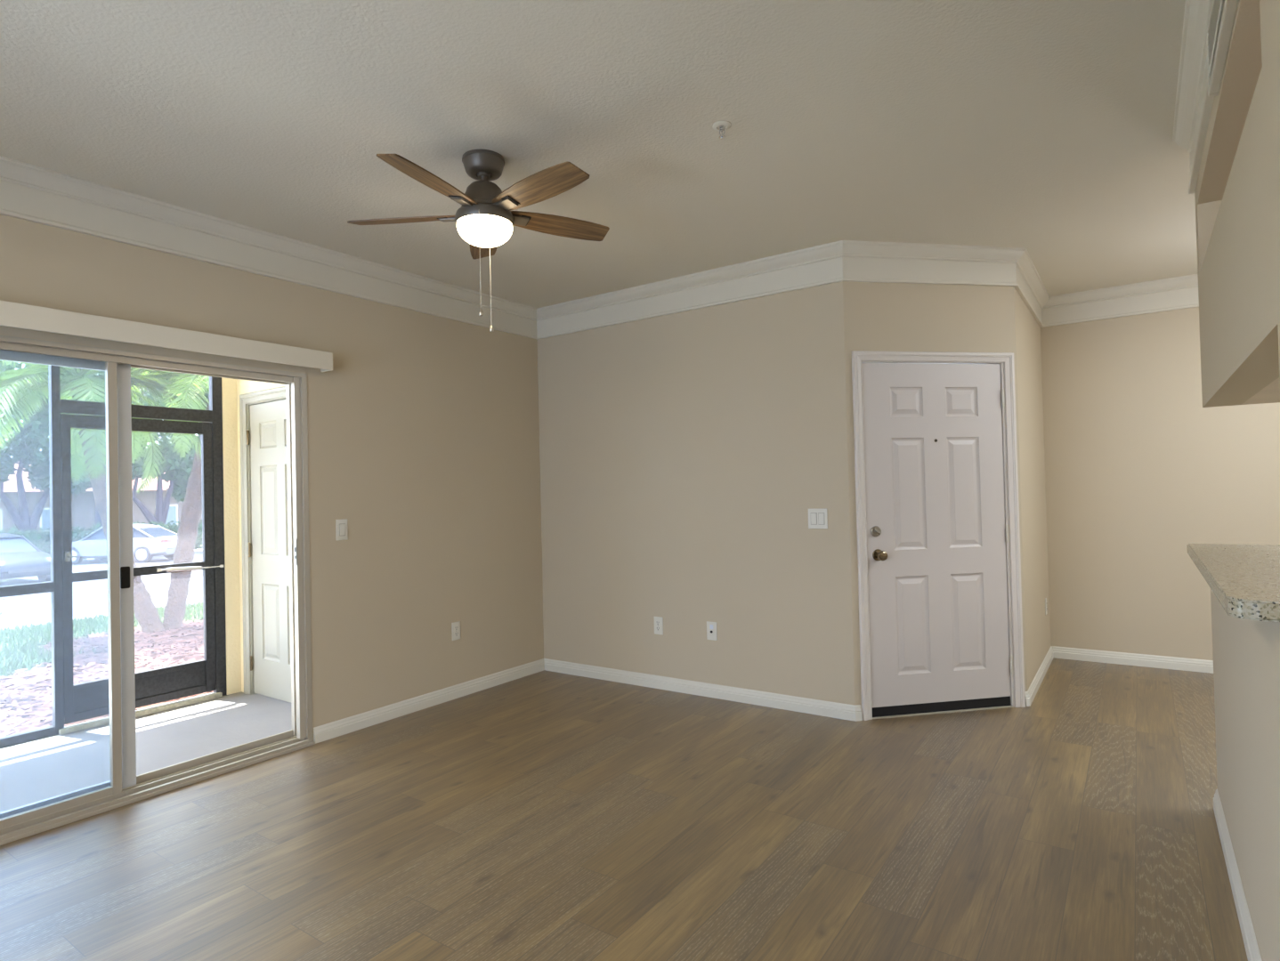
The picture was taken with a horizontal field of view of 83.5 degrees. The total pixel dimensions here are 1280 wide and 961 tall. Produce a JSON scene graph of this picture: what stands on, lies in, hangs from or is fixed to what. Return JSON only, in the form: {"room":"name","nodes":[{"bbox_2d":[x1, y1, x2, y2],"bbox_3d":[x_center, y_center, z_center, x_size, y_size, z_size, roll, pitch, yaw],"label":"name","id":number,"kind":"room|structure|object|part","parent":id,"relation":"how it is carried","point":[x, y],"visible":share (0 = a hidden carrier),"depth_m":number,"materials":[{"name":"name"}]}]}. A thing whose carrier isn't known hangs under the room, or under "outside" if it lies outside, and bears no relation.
{"room":"empty living room","nodes":[
{"label":"empty living room","id":0,"kind":"room"},
{"bbox_2d":[0,691,291,812],"bbox_3d":[-3.698,1.581,2.699,1.600,0.200,5.011,-2,-1,35],"label":"patio slab","id":1,"kind":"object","parent":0,"point":[41,769],"visible":0.2,"depth_m":4.02,"materials":[{"name":"concrete"}]},
{"bbox_2d":[0,364,64,748],"bbox_3d":[-3.914,0.250,3.633,0.050,2.500,1.581,-2,-1,35],"label":"screen","id":2,"kind":"object","parent":1,"relation":"on","point":[54,587],"visible":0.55,"depth_m":4.24,"materials":[{"name":"brown metal"}]},
{"bbox_3d":[-3.900,0.629,3.635,0.050,0.058,1.479,-2,-1,35],"label":"rail","id":3,"kind":"part","parent":2,"relation":"part of","materials":[{"name":"metal"}]},
{"bbox_3d":[-3.879,1.475,3.621,0.050,0.050,1.479,-2,-1,35],"label":"rail","id":4,"kind":"part","parent":2,"relation":"part of","materials":[{"name":"metal"}]},
{"bbox_3d":[-3.475,0.250,4.265,0.050,2.500,0.042,-2,-1,35],"label":"post","id":5,"kind":"part","parent":2,"relation":"part of","materials":[{"name":"metal"}]},
{"bbox_2d":[60,376,226,696],"bbox_3d":[-3.200,0.249,4.661,0.050,2.500,0.922,-2,-1,35],"label":"door frame","id":6,"kind":"structure","parent":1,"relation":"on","point":[214,416],"depth_m":4.98,"materials":[{"name":"brown metal"}]},
{"bbox_3d":[-3.235,-0.446,4.645,0.050,0.080,0.857,-2,-1,35],"label":"rail","id":7,"kind":"part","parent":6,"relation":"part of","materials":[{"name":"black metal"}]},
{"bbox_2d":[58,413,223,735],"bbox_3d":[-3.184,0.549,4.624,0.086,1.898,0.930,-2,-1,35],"label":"screen door","id":8,"kind":"structure","parent":6,"relation":"attached to","point":[89,700],"depth_m":4.63,"materials":[{"name":"brown metal"}]},
{"bbox_3d":[-3.400,0.456,4.284,0.046,0.055,0.045,-2,-1,35],"label":"latch handle","id":9,"kind":"part","parent":8,"relation":"part of","materials":[{"name":"silver metal"}]},
{"bbox_3d":[-3.196,1.331,4.612,0.012,0.135,0.745,-2,-1,35],"label":"kick plate","id":10,"kind":"part","parent":8,"relation":"part of","materials":[{"name":"black metal"}]},
{"bbox_3d":[-3.168,1.483,4.601,0.050,0.030,0.909,-2,-1,35],"label":"door sill","id":11,"kind":"part","parent":8,"relation":"part of","materials":[{"name":"grey metal"}]},
{"bbox_3d":[-2.955,0.249,5.013,0.050,2.500,0.065,-2,-1,35],"label":"post","id":12,"kind":"part","parent":6,"relation":"part of","materials":[{"name":"black metal"}]},
{"bbox_2d":[221,377,285,695],"bbox_3d":[-2.275,0.328,4.731,1.540,2.700,0.247,-2,-1,35],"label":"wall","id":13,"kind":"structure","parent":0,"point":[231,389],"depth_m":5.06,"materials":[{"name":"beige paint"}]},
{"bbox_2d":[239,386,291,703],"bbox_3d":[-2.395,0.431,4.823,0.926,2.102,0.174,-2,-1,35],"label":"door","id":14,"kind":"structure","parent":13,"relation":"in","point":[263,414],"depth_m":4.91,"materials":[{"name":"beige paint"}]},
{"bbox_2d":[0,214,543,741],"bbox_3d":[-2.473,0.127,3.067,0.155,2.800,5.816,-2,-1,35],"label":"wall","id":15,"kind":"structure","parent":0,"point":[424,428],"depth_m":4.29,"materials":[{"name":"beige paint"}]},
{"bbox_2d":[0,334,315,845],"bbox_3d":[-2.355,0.423,3.166,0.139,2.005,1.832,-2,-1,35],"label":"door","id":16,"kind":"structure","parent":15,"relation":"in","point":[124,788],"depth_m":3.26,"materials":[{"name":"beige metal"}]},
{"bbox_3d":[-2.595,0.420,2.820,0.032,1.949,0.930,-2,-1,35],"label":"fixed panel","id":17,"kind":"part","parent":16,"relation":"part of","materials":[{"name":"clear glass"}]},
{"bbox_3d":[-2.606,0.421,2.889,0.028,1.949,0.972,-2,-1,35],"label":"sliding panel","id":18,"kind":"part","parent":16,"relation":"part of","materials":[{"name":"clear glass"}]},
{"bbox_3d":[-2.332,0.440,3.249,0.010,0.098,0.038,-2,-1,35],"label":"pull handle","id":19,"kind":"part","parent":16,"relation":"part of","materials":[{"name":"black plastic"}]},
{"bbox_3d":[-1.849,0.384,3.853,0.018,0.140,0.006,-2,-1,35],"label":"strike plate","id":20,"kind":"part","parent":16,"relation":"part of","materials":[{"name":"silver metal"}]},
{"bbox_2d":[0,300,332,372],"bbox_3d":[-2.342,-0.650,3.070,0.100,0.096,2.170,-2,-1,35],"label":"blind valance","id":21,"kind":"object","parent":15,"relation":"attached to","point":[12,314],"visible":1,"depth_m":3.21,"materials":[{"name":"beige plastic"}]},
{"bbox_2d":[0,155,537,340],"bbox_3d":[-2.382,-1.171,3.063,0.072,0.210,5.716,-2,-1,35],"label":"crown molding","id":22,"kind":"structure","parent":15,"relation":"attached to","point":[29,192],"depth_m":3.55,"materials":[{"name":"beige paint"}]},
{"bbox_2d":[335,518,348,540],"bbox_3d":[-1.682,0.278,4.050,0.012,0.117,0.070,-2,-1,35],"label":"light switch","id":23,"kind":"object","parent":15,"relation":"attached to","point":[341,525],"visible":1,"depth_m":4.05,"materials":[{"name":"beige plastic"}]},
{"bbox_2d":[313,658,544,744],"bbox_3d":[-1.237,1.380,4.632,0.016,0.084,1.838,-2,-1,35],"label":"baseboard","id":24,"kind":"structure","parent":15,"relation":"attached to","point":[344,726],"depth_m":4.44,"materials":[{"name":"beige paint"}]},
{"bbox_2d":[451,621,460,640],"bbox_3d":[-1.206,0.987,4.704,0.009,0.117,0.070,-2,-1,35],"label":"power outlet","id":25,"kind":"object","parent":15,"relation":"attached to","point":[456,626],"visible":1,"depth_m":4.70,"materials":[{"name":"beige plastic"}]},
{"bbox_2d":[0,0,1197,308],"bbox_3d":[0.898,-1.419,2.113,6.855,0.100,8.097,-2,-1,35],"label":"ceiling","id":26,"kind":"structure","parent":0,"point":[1044,127],"depth_m":2.66,"materials":[{"name":"beige paint"}]},
{"bbox_2d":[347,149,609,332],"bbox_3d":[-0.615,-0.977,2.909,1.074,0.688,1.087,-2,-1,35],"label":"ceiling fan","id":27,"kind":"object","parent":26,"relation":"hanging from","point":[485,220],"visible":1,"depth_m":2.86,"materials":[{"name":"brown wood"}]},
{"bbox_3d":[-0.960,-1.078,2.967,0.481,0.006,0.133,-1,13,5],"label":"blade","id":28,"kind":"part","parent":27,"relation":"part of","materials":[{"name":"brown wood"}]},
{"bbox_3d":[-0.765,-1.100,2.638,0.133,0.006,0.481,13,5,23],"label":"blade","id":29,"kind":"part","parent":27,"relation":"part of","materials":[{"name":"brown wood"}]},
{"bbox_3d":[-0.705,-1.094,2.780,0.064,0.006,0.042,14,5,23],"label":"bracket plate","id":30,"kind":"part","parent":27,"relation":"part of","materials":[{"name":"black metal"}]},
{"bbox_3d":[-0.628,-0.866,2.817,0.004,0.402,0.003,-2,-1,35],"label":"pull chain","id":31,"kind":"part","parent":27,"relation":"part of","materials":[{"name":"silver metal"}]},
{"bbox_3d":[-0.708,-1.092,3.254,0.133,0.006,0.481,-16,2,-13],"label":"blade","id":32,"kind":"part","parent":27,"relation":"part of","materials":[{"name":"brown wood"}]},
{"bbox_3d":[-0.634,-1.007,2.936,0.224,0.085,0.224,-2,-1,35],"label":"lamp shade","id":33,"kind":"part","parent":27,"relation":"part of","materials":[{"name":"white glass"}]},
{"bbox_3d":[-0.635,-0.859,3.047,0.004,0.408,0.003,-2,-1,35],"label":"pull chain","id":34,"kind":"part","parent":27,"relation":"part of","materials":[{"name":"silver metal"}]},
{"bbox_3d":[-0.509,-1.098,2.823,0.042,0.006,0.064,-2,-15,41],"label":"bracket plate","id":35,"kind":"part","parent":27,"relation":"part of","materials":[{"name":"black metal"}]},
{"bbox_3d":[-0.392,-1.108,2.722,0.481,0.006,0.133,-2,-15,41],"label":"blade","id":36,"kind":"part","parent":27,"relation":"part of","materials":[{"name":"brown wood"}]},
{"bbox_3d":[-0.356,-1.103,3.103,0.481,0.006,0.133,-1,-15,-31],"label":"blade","id":37,"kind":"part","parent":27,"relation":"part of","materials":[{"name":"brown wood"}]},
{"bbox_2d":[712,120,731,138],"bbox_3d":[0.311,-1.322,2.716,0.072,0.048,0.072,-2,-1,35],"label":"sprinkler","id":38,"kind":"object","parent":26,"relation":"attached to","point":[721,125],"visible":1,"depth_m":2.71,"materials":[{"name":"beige paint"}]},
{"bbox_2d":[0,657,1247,960],"bbox_3d":[0.977,1.379,2.061,6.625,0.100,7.897,-2,-1,35],"label":"floor","id":39,"kind":"structure","parent":0,"point":[545,815],"depth_m":2.69,"materials":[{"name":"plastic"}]},
{"bbox_2d":[537,281,854,705],"bbox_3d":[0.197,0.090,4.845,2.511,2.800,0.150,-2,-1,35],"label":"wall","id":40,"kind":"structure","parent":0,"point":[684,457],"depth_m":4.61,"materials":[{"name":"beige paint"}]},
{"bbox_2d":[653,616,663,634],"bbox_3d":[0.123,0.972,4.801,0.070,0.117,0.009,-2,-1,35],"label":"power outlet","id":41,"kind":"object","parent":40,"relation":"attached to","point":[658,620],"visible":1,"depth_m":4.80,"materials":[{"name":"beige plastic"}]},
{"bbox_2d":[536,240,842,339],"bbox_3d":[0.178,-1.207,4.721,2.386,0.210,0.072,-2,-1,35],"label":"crown molding","id":42,"kind":"structure","parent":40,"relation":"attached to","point":[818,265],"depth_m":4.59,"materials":[{"name":"beige paint"}]},
{"bbox_2d":[543,658,855,721],"bbox_3d":[0.246,1.346,4.711,2.363,0.084,0.016,-2,-1,35],"label":"baseboard","id":43,"kind":"structure","parent":40,"relation":"attached to","point":[781,701],"depth_m":4.56,"materials":[{"name":"beige paint"}]},
{"bbox_2d":[706,621,717,640],"bbox_3d":[0.456,0.959,4.565,0.072,0.117,0.016,-2,-1,35],"label":"cable jack","id":44,"kind":"object","parent":40,"relation":"attached to","point":[711,627],"visible":1,"depth_m":4.56,"materials":[{"name":"beige plastic"}]},
{"bbox_2d":[808,509,827,528],"bbox_3d":[1.032,0.222,4.166,0.118,0.117,0.012,-2,-1,35],"label":"light switch","id":45,"kind":"object","parent":40,"relation":"attached to","point":[817,518],"visible":1,"depth_m":4.16,"materials":[{"name":"beige plastic"}]},
{"bbox_2d":[842,281,1027,706],"bbox_3d":[1.712,0.044,4.223,1.093,2.800,0.120,-1,-1,-10],"label":"wall","id":46,"kind":"structure","parent":0,"point":[878,317],"depth_m":4.16,"materials":[{"name":"beige paint"}]},
{"bbox_2d":[855,704,862,721],"bbox_3d":[1.230,1.312,4.042,0.042,0.084,0.016,-1,-1,-10],"label":"baseboard","id":47,"kind":"structure","parent":46,"relation":"attached to","point":[858,708],"depth_m":4.04,"materials":[{"name":"beige paint"}]},
{"bbox_2d":[842,240,1025,286],"bbox_3d":[1.698,-1.252,4.148,1.153,0.210,0.072,-1,-1,-10],"label":"crown molding","id":48,"kind":"structure","parent":46,"relation":"attached to","point":[862,261],"depth_m":4.15,"materials":[{"name":"beige paint"}]},
{"bbox_2d":[851,350,1025,721],"bbox_3d":[1.732,0.298,4.187,1.027,2.091,0.187,-1,-1,-10],"label":"door","id":49,"kind":"structure","parent":46,"relation":"in","point":[938,531],"depth_m":4.16,"materials":[{"name":"beige paint"}]},
{"bbox_3d":[1.364,0.425,4.060,0.067,0.067,0.071,-1,-1,-10],"label":"knob","id":50,"kind":"part","parent":49,"relation":"part of","materials":[{"name":"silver metal"}]},
{"bbox_2d":[1024,691,1030,706],"bbox_3d":[2.285,1.289,4.231,0.027,0.084,0.016,-1,-1,-10],"label":"baseboard","id":51,"kind":"structure","parent":46,"relation":"attached to","point":[1027,698],"depth_m":4.22,"materials":[{"name":"beige paint"}]},
{"bbox_2d":[1013,287,1051,690],"bbox_3d":[2.642,0.033,4.914,0.120,2.800,1.509,-2,-1,35],"label":"wall","id":52,"kind":"structure","parent":0,"point":[1028,347],"depth_m":4.73,"materials":[{"name":"beige paint"}]},
{"bbox_2d":[1013,247,1049,327],"bbox_3d":[2.652,-1.264,4.826,0.072,0.210,1.439,-2,-1,35],"label":"crown molding","id":53,"kind":"structure","parent":52,"relation":"attached to","point":[1031,288],"depth_m":4.72,"materials":[{"name":"beige paint"}]},
{"bbox_2d":[1027,646,1053,704],"bbox_3d":[2.697,1.288,4.812,0.016,0.084,1.416,-2,-1,35],"label":"baseboard","id":54,"kind":"structure","parent":52,"relation":"attached to","point":[1038,679],"depth_m":4.69,"materials":[{"name":"beige paint"}]},
{"bbox_2d":[1045,598,1047,615],"bbox_3d":[2.937,0.910,5.182,0.009,0.117,0.070,-2,-1,35],"label":"power outlet","id":55,"kind":"object","parent":52,"relation":"attached to","point":[1046,607],"visible":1,"depth_m":5.16,"materials":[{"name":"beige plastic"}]},
{"bbox_2d":[1040,307,1279,660],"bbox_3d":[4.516,-0.019,4.481,3.695,2.800,0.120,-2,-1,35],"label":"wall","id":56,"kind":"structure","parent":0,"point":[1138,472],"depth_m":5.07,"materials":[{"name":"beige paint"}]},
{"bbox_2d":[1041,274,1198,327],"bbox_3d":[4.439,-1.314,4.417,3.475,0.210,0.072,-2,-1,35],"label":"crown molding","id":57,"kind":"structure","parent":56,"relation":"attached to","point":[1178,293],"depth_m":5.12,"materials":[{"name":"beige paint"}]},
{"bbox_2d":[1051,646,1213,673],"bbox_3d":[4.516,1.238,4.400,3.475,0.084,0.016,-2,-1,35],"label":"baseboard","id":58,"kind":"structure","parent":56,"relation":"attached to","point":[1184,664],"depth_m":5.09,"materials":[{"name":"beige paint"}]},
{"bbox_2d":[1194,0,1279,960],"bbox_3d":[1.010,0.011,0.954,0.120,2.800,4.720,-2,-1,35],"label":"wall","id":59,"kind":"structure","parent":0,"point":[1237,192],"depth_m":1.86,"materials":[{"name":"beige paint"}]},
{"bbox_2d":[1188,152,1196,194],"bbox_3d":[2.238,-1.284,2.911,0.022,0.210,0.098,-2,-1,35],"label":"crown molding","id":60,"kind":"structure","parent":59,"relation":"attached to","point":[1191,190],"depth_m":2.91,"materials":[{"name":"beige paint"}]},
{"bbox_2d":[1172,0,1222,186],"bbox_3d":[0.872,-1.281,0.988,0.072,0.210,4.620,-2,-1,35],"label":"crown molding","id":61,"kind":"structure","parent":59,"relation":"attached to","point":[1193,107],"depth_m":2.38,"materials":[{"name":"beige paint"}]},
{"bbox_2d":[1206,0,1238,97],"bbox_3d":[1.498,-1.218,1.844,0.024,0.200,0.600,-2,-1,35],"label":"air vent","id":62,"kind":"object","parent":59,"relation":"in","point":[1228,7],"visible":0.91,"depth_m":1.91,"materials":[{"name":"beige paint"}]},
{"bbox_2d":[1186,543,1279,622],"bbox_3d":[1.811,0.258,2.009,0.373,0.040,1.575,-2,-1,35],"label":"countertop","id":63,"kind":"structure","parent":59,"relation":"on","point":[1244,579],"depth_m":1.83,"materials":[{"name":"stone"}]},
{"bbox_2d":[1213,788,1262,960],"bbox_3d":[1.449,1.269,1.643,0.016,0.084,2.950,-2,-1,35],"label":"baseboard","id":64,"kind":"structure","parent":59,"relation":"attached to","point":[1251,944],"depth_m":2.21,"materials":[{"name":"beige paint"}]},
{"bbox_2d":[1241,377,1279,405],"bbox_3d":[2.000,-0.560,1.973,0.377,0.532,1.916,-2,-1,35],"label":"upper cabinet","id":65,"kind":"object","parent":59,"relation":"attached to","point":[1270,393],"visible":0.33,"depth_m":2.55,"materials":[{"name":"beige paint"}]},
{"label":"outside","id":66,"kind":"structure","parent":0,"visible":0},
{"bbox_2d":[0,599,202,676],"bbox_3d":[-2.341,1.941,13.805,9.100,0.460,60.000,-2,-1,35],"label":"lawn","id":67,"kind":"structure","parent":66,"point":[7,644],"depth_m":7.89,"materials":[{"name":"green plant"}]},
{"bbox_2d":[0,620,208,736],"bbox_3d":[-5.285,1.757,6.718,5.640,0.291,9.000,-2,-1,35],"label":"mulch bed","id":68,"kind":"object","parent":67,"relation":"on","point":[142,668],"visible":0.07,"depth_m":6.58,"materials":[{"name":"brown wood"}]},
{"bbox_2d":[0,579,35,638],"bbox_3d":[-4.919,1.186,5.328,0.626,1.030,0.703,-1,-1,2],"label":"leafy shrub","id":69,"kind":"object","parent":68,"relation":"on","point":[8,579],"visible":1,"depth_m":5.48,"materials":[{"name":"green plant"}]},
{"bbox_2d":[0,360,209,634],"bbox_3d":[-6.082,-0.131,9.129,3.865,4.209,4.977,-2,-1,35],"label":"palm tree","id":70,"kind":"object","parent":68,"relation":"on","point":[77,386],"visible":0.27,"depth_m":8.77,"materials":[{"name":"green plant"}]},
{"bbox_3d":[-6.683,-0.782,8.414,3.732,2.338,3.155,-2,-1,35],"label":"crown","id":71,"kind":"part","parent":70,"relation":"part of","materials":[{"name":"green plant"}]},
{"bbox_3d":[-5.601,-1.102,9.526,3.456,2.290,3.307,-1,-1,-39],"label":"crown","id":72,"kind":"part","parent":70,"relation":"part of","materials":[{"name":"green plant"}]},
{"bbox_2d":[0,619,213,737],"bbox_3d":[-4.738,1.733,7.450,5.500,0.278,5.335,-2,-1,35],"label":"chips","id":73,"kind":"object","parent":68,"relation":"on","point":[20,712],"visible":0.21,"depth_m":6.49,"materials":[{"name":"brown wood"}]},
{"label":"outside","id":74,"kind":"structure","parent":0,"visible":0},
{"bbox_2d":[0,550,202,626],"bbox_3d":[-9.659,2.874,31.067,21.540,0.280,100.000,-2,-1,35],"label":"road","id":75,"kind":"structure","parent":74,"point":[89,597],"depth_m":17.44,"materials":[{"name":"grey asphalt"}]},
{"bbox_2d":[0,533,50,582],"bbox_3d":[-19.668,2.369,21.704,4.655,1.480,1.856,-2,-1,27],"label":"car","id":76,"kind":"object","parent":75,"relation":"on","point":[18,558],"visible":0.81,"depth_m":21.04,"materials":[{"name":"white paint"}]},
{"bbox_2d":[8,567,49,574],"bbox_3d":[-17.627,2.594,20.673,0.095,0.100,1.000,-2,-1,27],"label":"grille","id":77,"kind":"object","parent":76,"relation":"attached to","point":[17,570],"depth_m":20.65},
{"bbox_2d":[0,600,202,631],"bbox_3d":[-3.446,2.364,20.661,0.560,0.120,70.000,-2,-1,35],"label":"curb","id":78,"kind":"object","parent":75,"relation":"on","point":[44,622],"depth_m":11.75,"materials":[{"name":"concrete"}]},
{"bbox_2d":[72,524,177,564],"bbox_3d":[-20.603,2.499,28.618,4.655,1.480,1.856,-1,-1,2],"label":"car","id":79,"kind":"object","parent":75,"relation":"on","point":[149,541],"visible":0.56,"depth_m":27.77,"materials":[{"name":"grey paint"}]},
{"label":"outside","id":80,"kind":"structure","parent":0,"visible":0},
{"label":"verge","id":81,"kind":"object","parent":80,"visible":0},
{"bbox_2d":[0,360,17,396],"bbox_3d":[-26.926,-1.147,27.534,4.192,9.238,4.770,-2,-1,35],"label":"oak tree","id":82,"kind":"object","parent":81,"relation":"on","point":[1,361],"visible":0.27,"depth_m":28.26,"materials":[{"name":"green plant"}]},
{"bbox_2d":[2,435,48,461],"bbox_3d":[-36.357,0.195,45.865,4.908,10.137,29.450,-2,-1,35],"label":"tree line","id":83,"kind":"object","parent":81,"relation":"on","point":[26,456],"visible":0.02,"depth_m":44.55,"materials":[{"name":"green plant"}]},
{"bbox_2d":[0,361,92,542],"bbox_3d":[-25.699,-1.304,29.764,4.515,9.563,5.618,-2,-1,27],"label":"oak tree","id":84,"kind":"object","parent":81,"relation":"on","point":[30,439],"visible":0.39,"depth_m":29.57,"materials":[{"name":"green plant"}]},
{"bbox_2d":[22,363,151,526],"bbox_3d":[-24.028,-1.314,31.390,4.233,9.552,4.723,-2,-1,35],"label":"oak tree","id":85,"kind":"object","parent":81,"relation":"on","point":[137,465],"visible":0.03,"depth_m":31.58,"materials":[{"name":"green plant"}]},
{"bbox_2d":[0,461,202,549],"bbox_3d":[-30.595,1.328,38.303,7.000,4.600,13.000,-2,-1,35],"label":"house","id":86,"kind":"structure","parent":81,"relation":"on","point":[83,506],"depth_m":36.30,"materials":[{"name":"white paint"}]},
{"bbox_3d":[-28.906,1.942,35.365,0.010,1.040,0.940,-2,-1,35],"label":"pane","id":87,"kind":"part","parent":86,"relation":"part of","materials":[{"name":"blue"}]},
{"bbox_3d":[-26.053,1.938,39.471,0.010,1.040,0.940,-2,-1,35],"label":"pane","id":88,"kind":"part","parent":86,"relation":"part of","materials":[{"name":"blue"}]},
{"bbox_2d":[0,519,202,559],"bbox_3d":[-23.968,2.638,30.067,1.537,1.721,19.360,-2,-1,35],"label":"hedge","id":89,"kind":"object","parent":81,"relation":"on","point":[44,544],"visible":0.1,"depth_m":29.91,"materials":[{"name":"green plant"}]},
{"bbox_2d":[104,372,209,526],"bbox_3d":[-22.638,-1.315,34.102,4.203,9.573,4.832,-2,-1,35],"label":"oak tree","id":90,"kind":"object","parent":81,"relation":"on","point":[176,468],"visible":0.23,"depth_m":33.64,"materials":[{"name":"green plant"}]},
{"bbox_2d":[164,381,209,502],"bbox_3d":[-21.598,-1.505,36.500,4.111,9.976,4.857,-2,-1,35],"label":"oak tree","id":91,"kind":"object","parent":81,"relation":"on","point":[179,491],"visible":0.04,"depth_m":34.78,"materials":[{"name":"green plant"}]}
]}

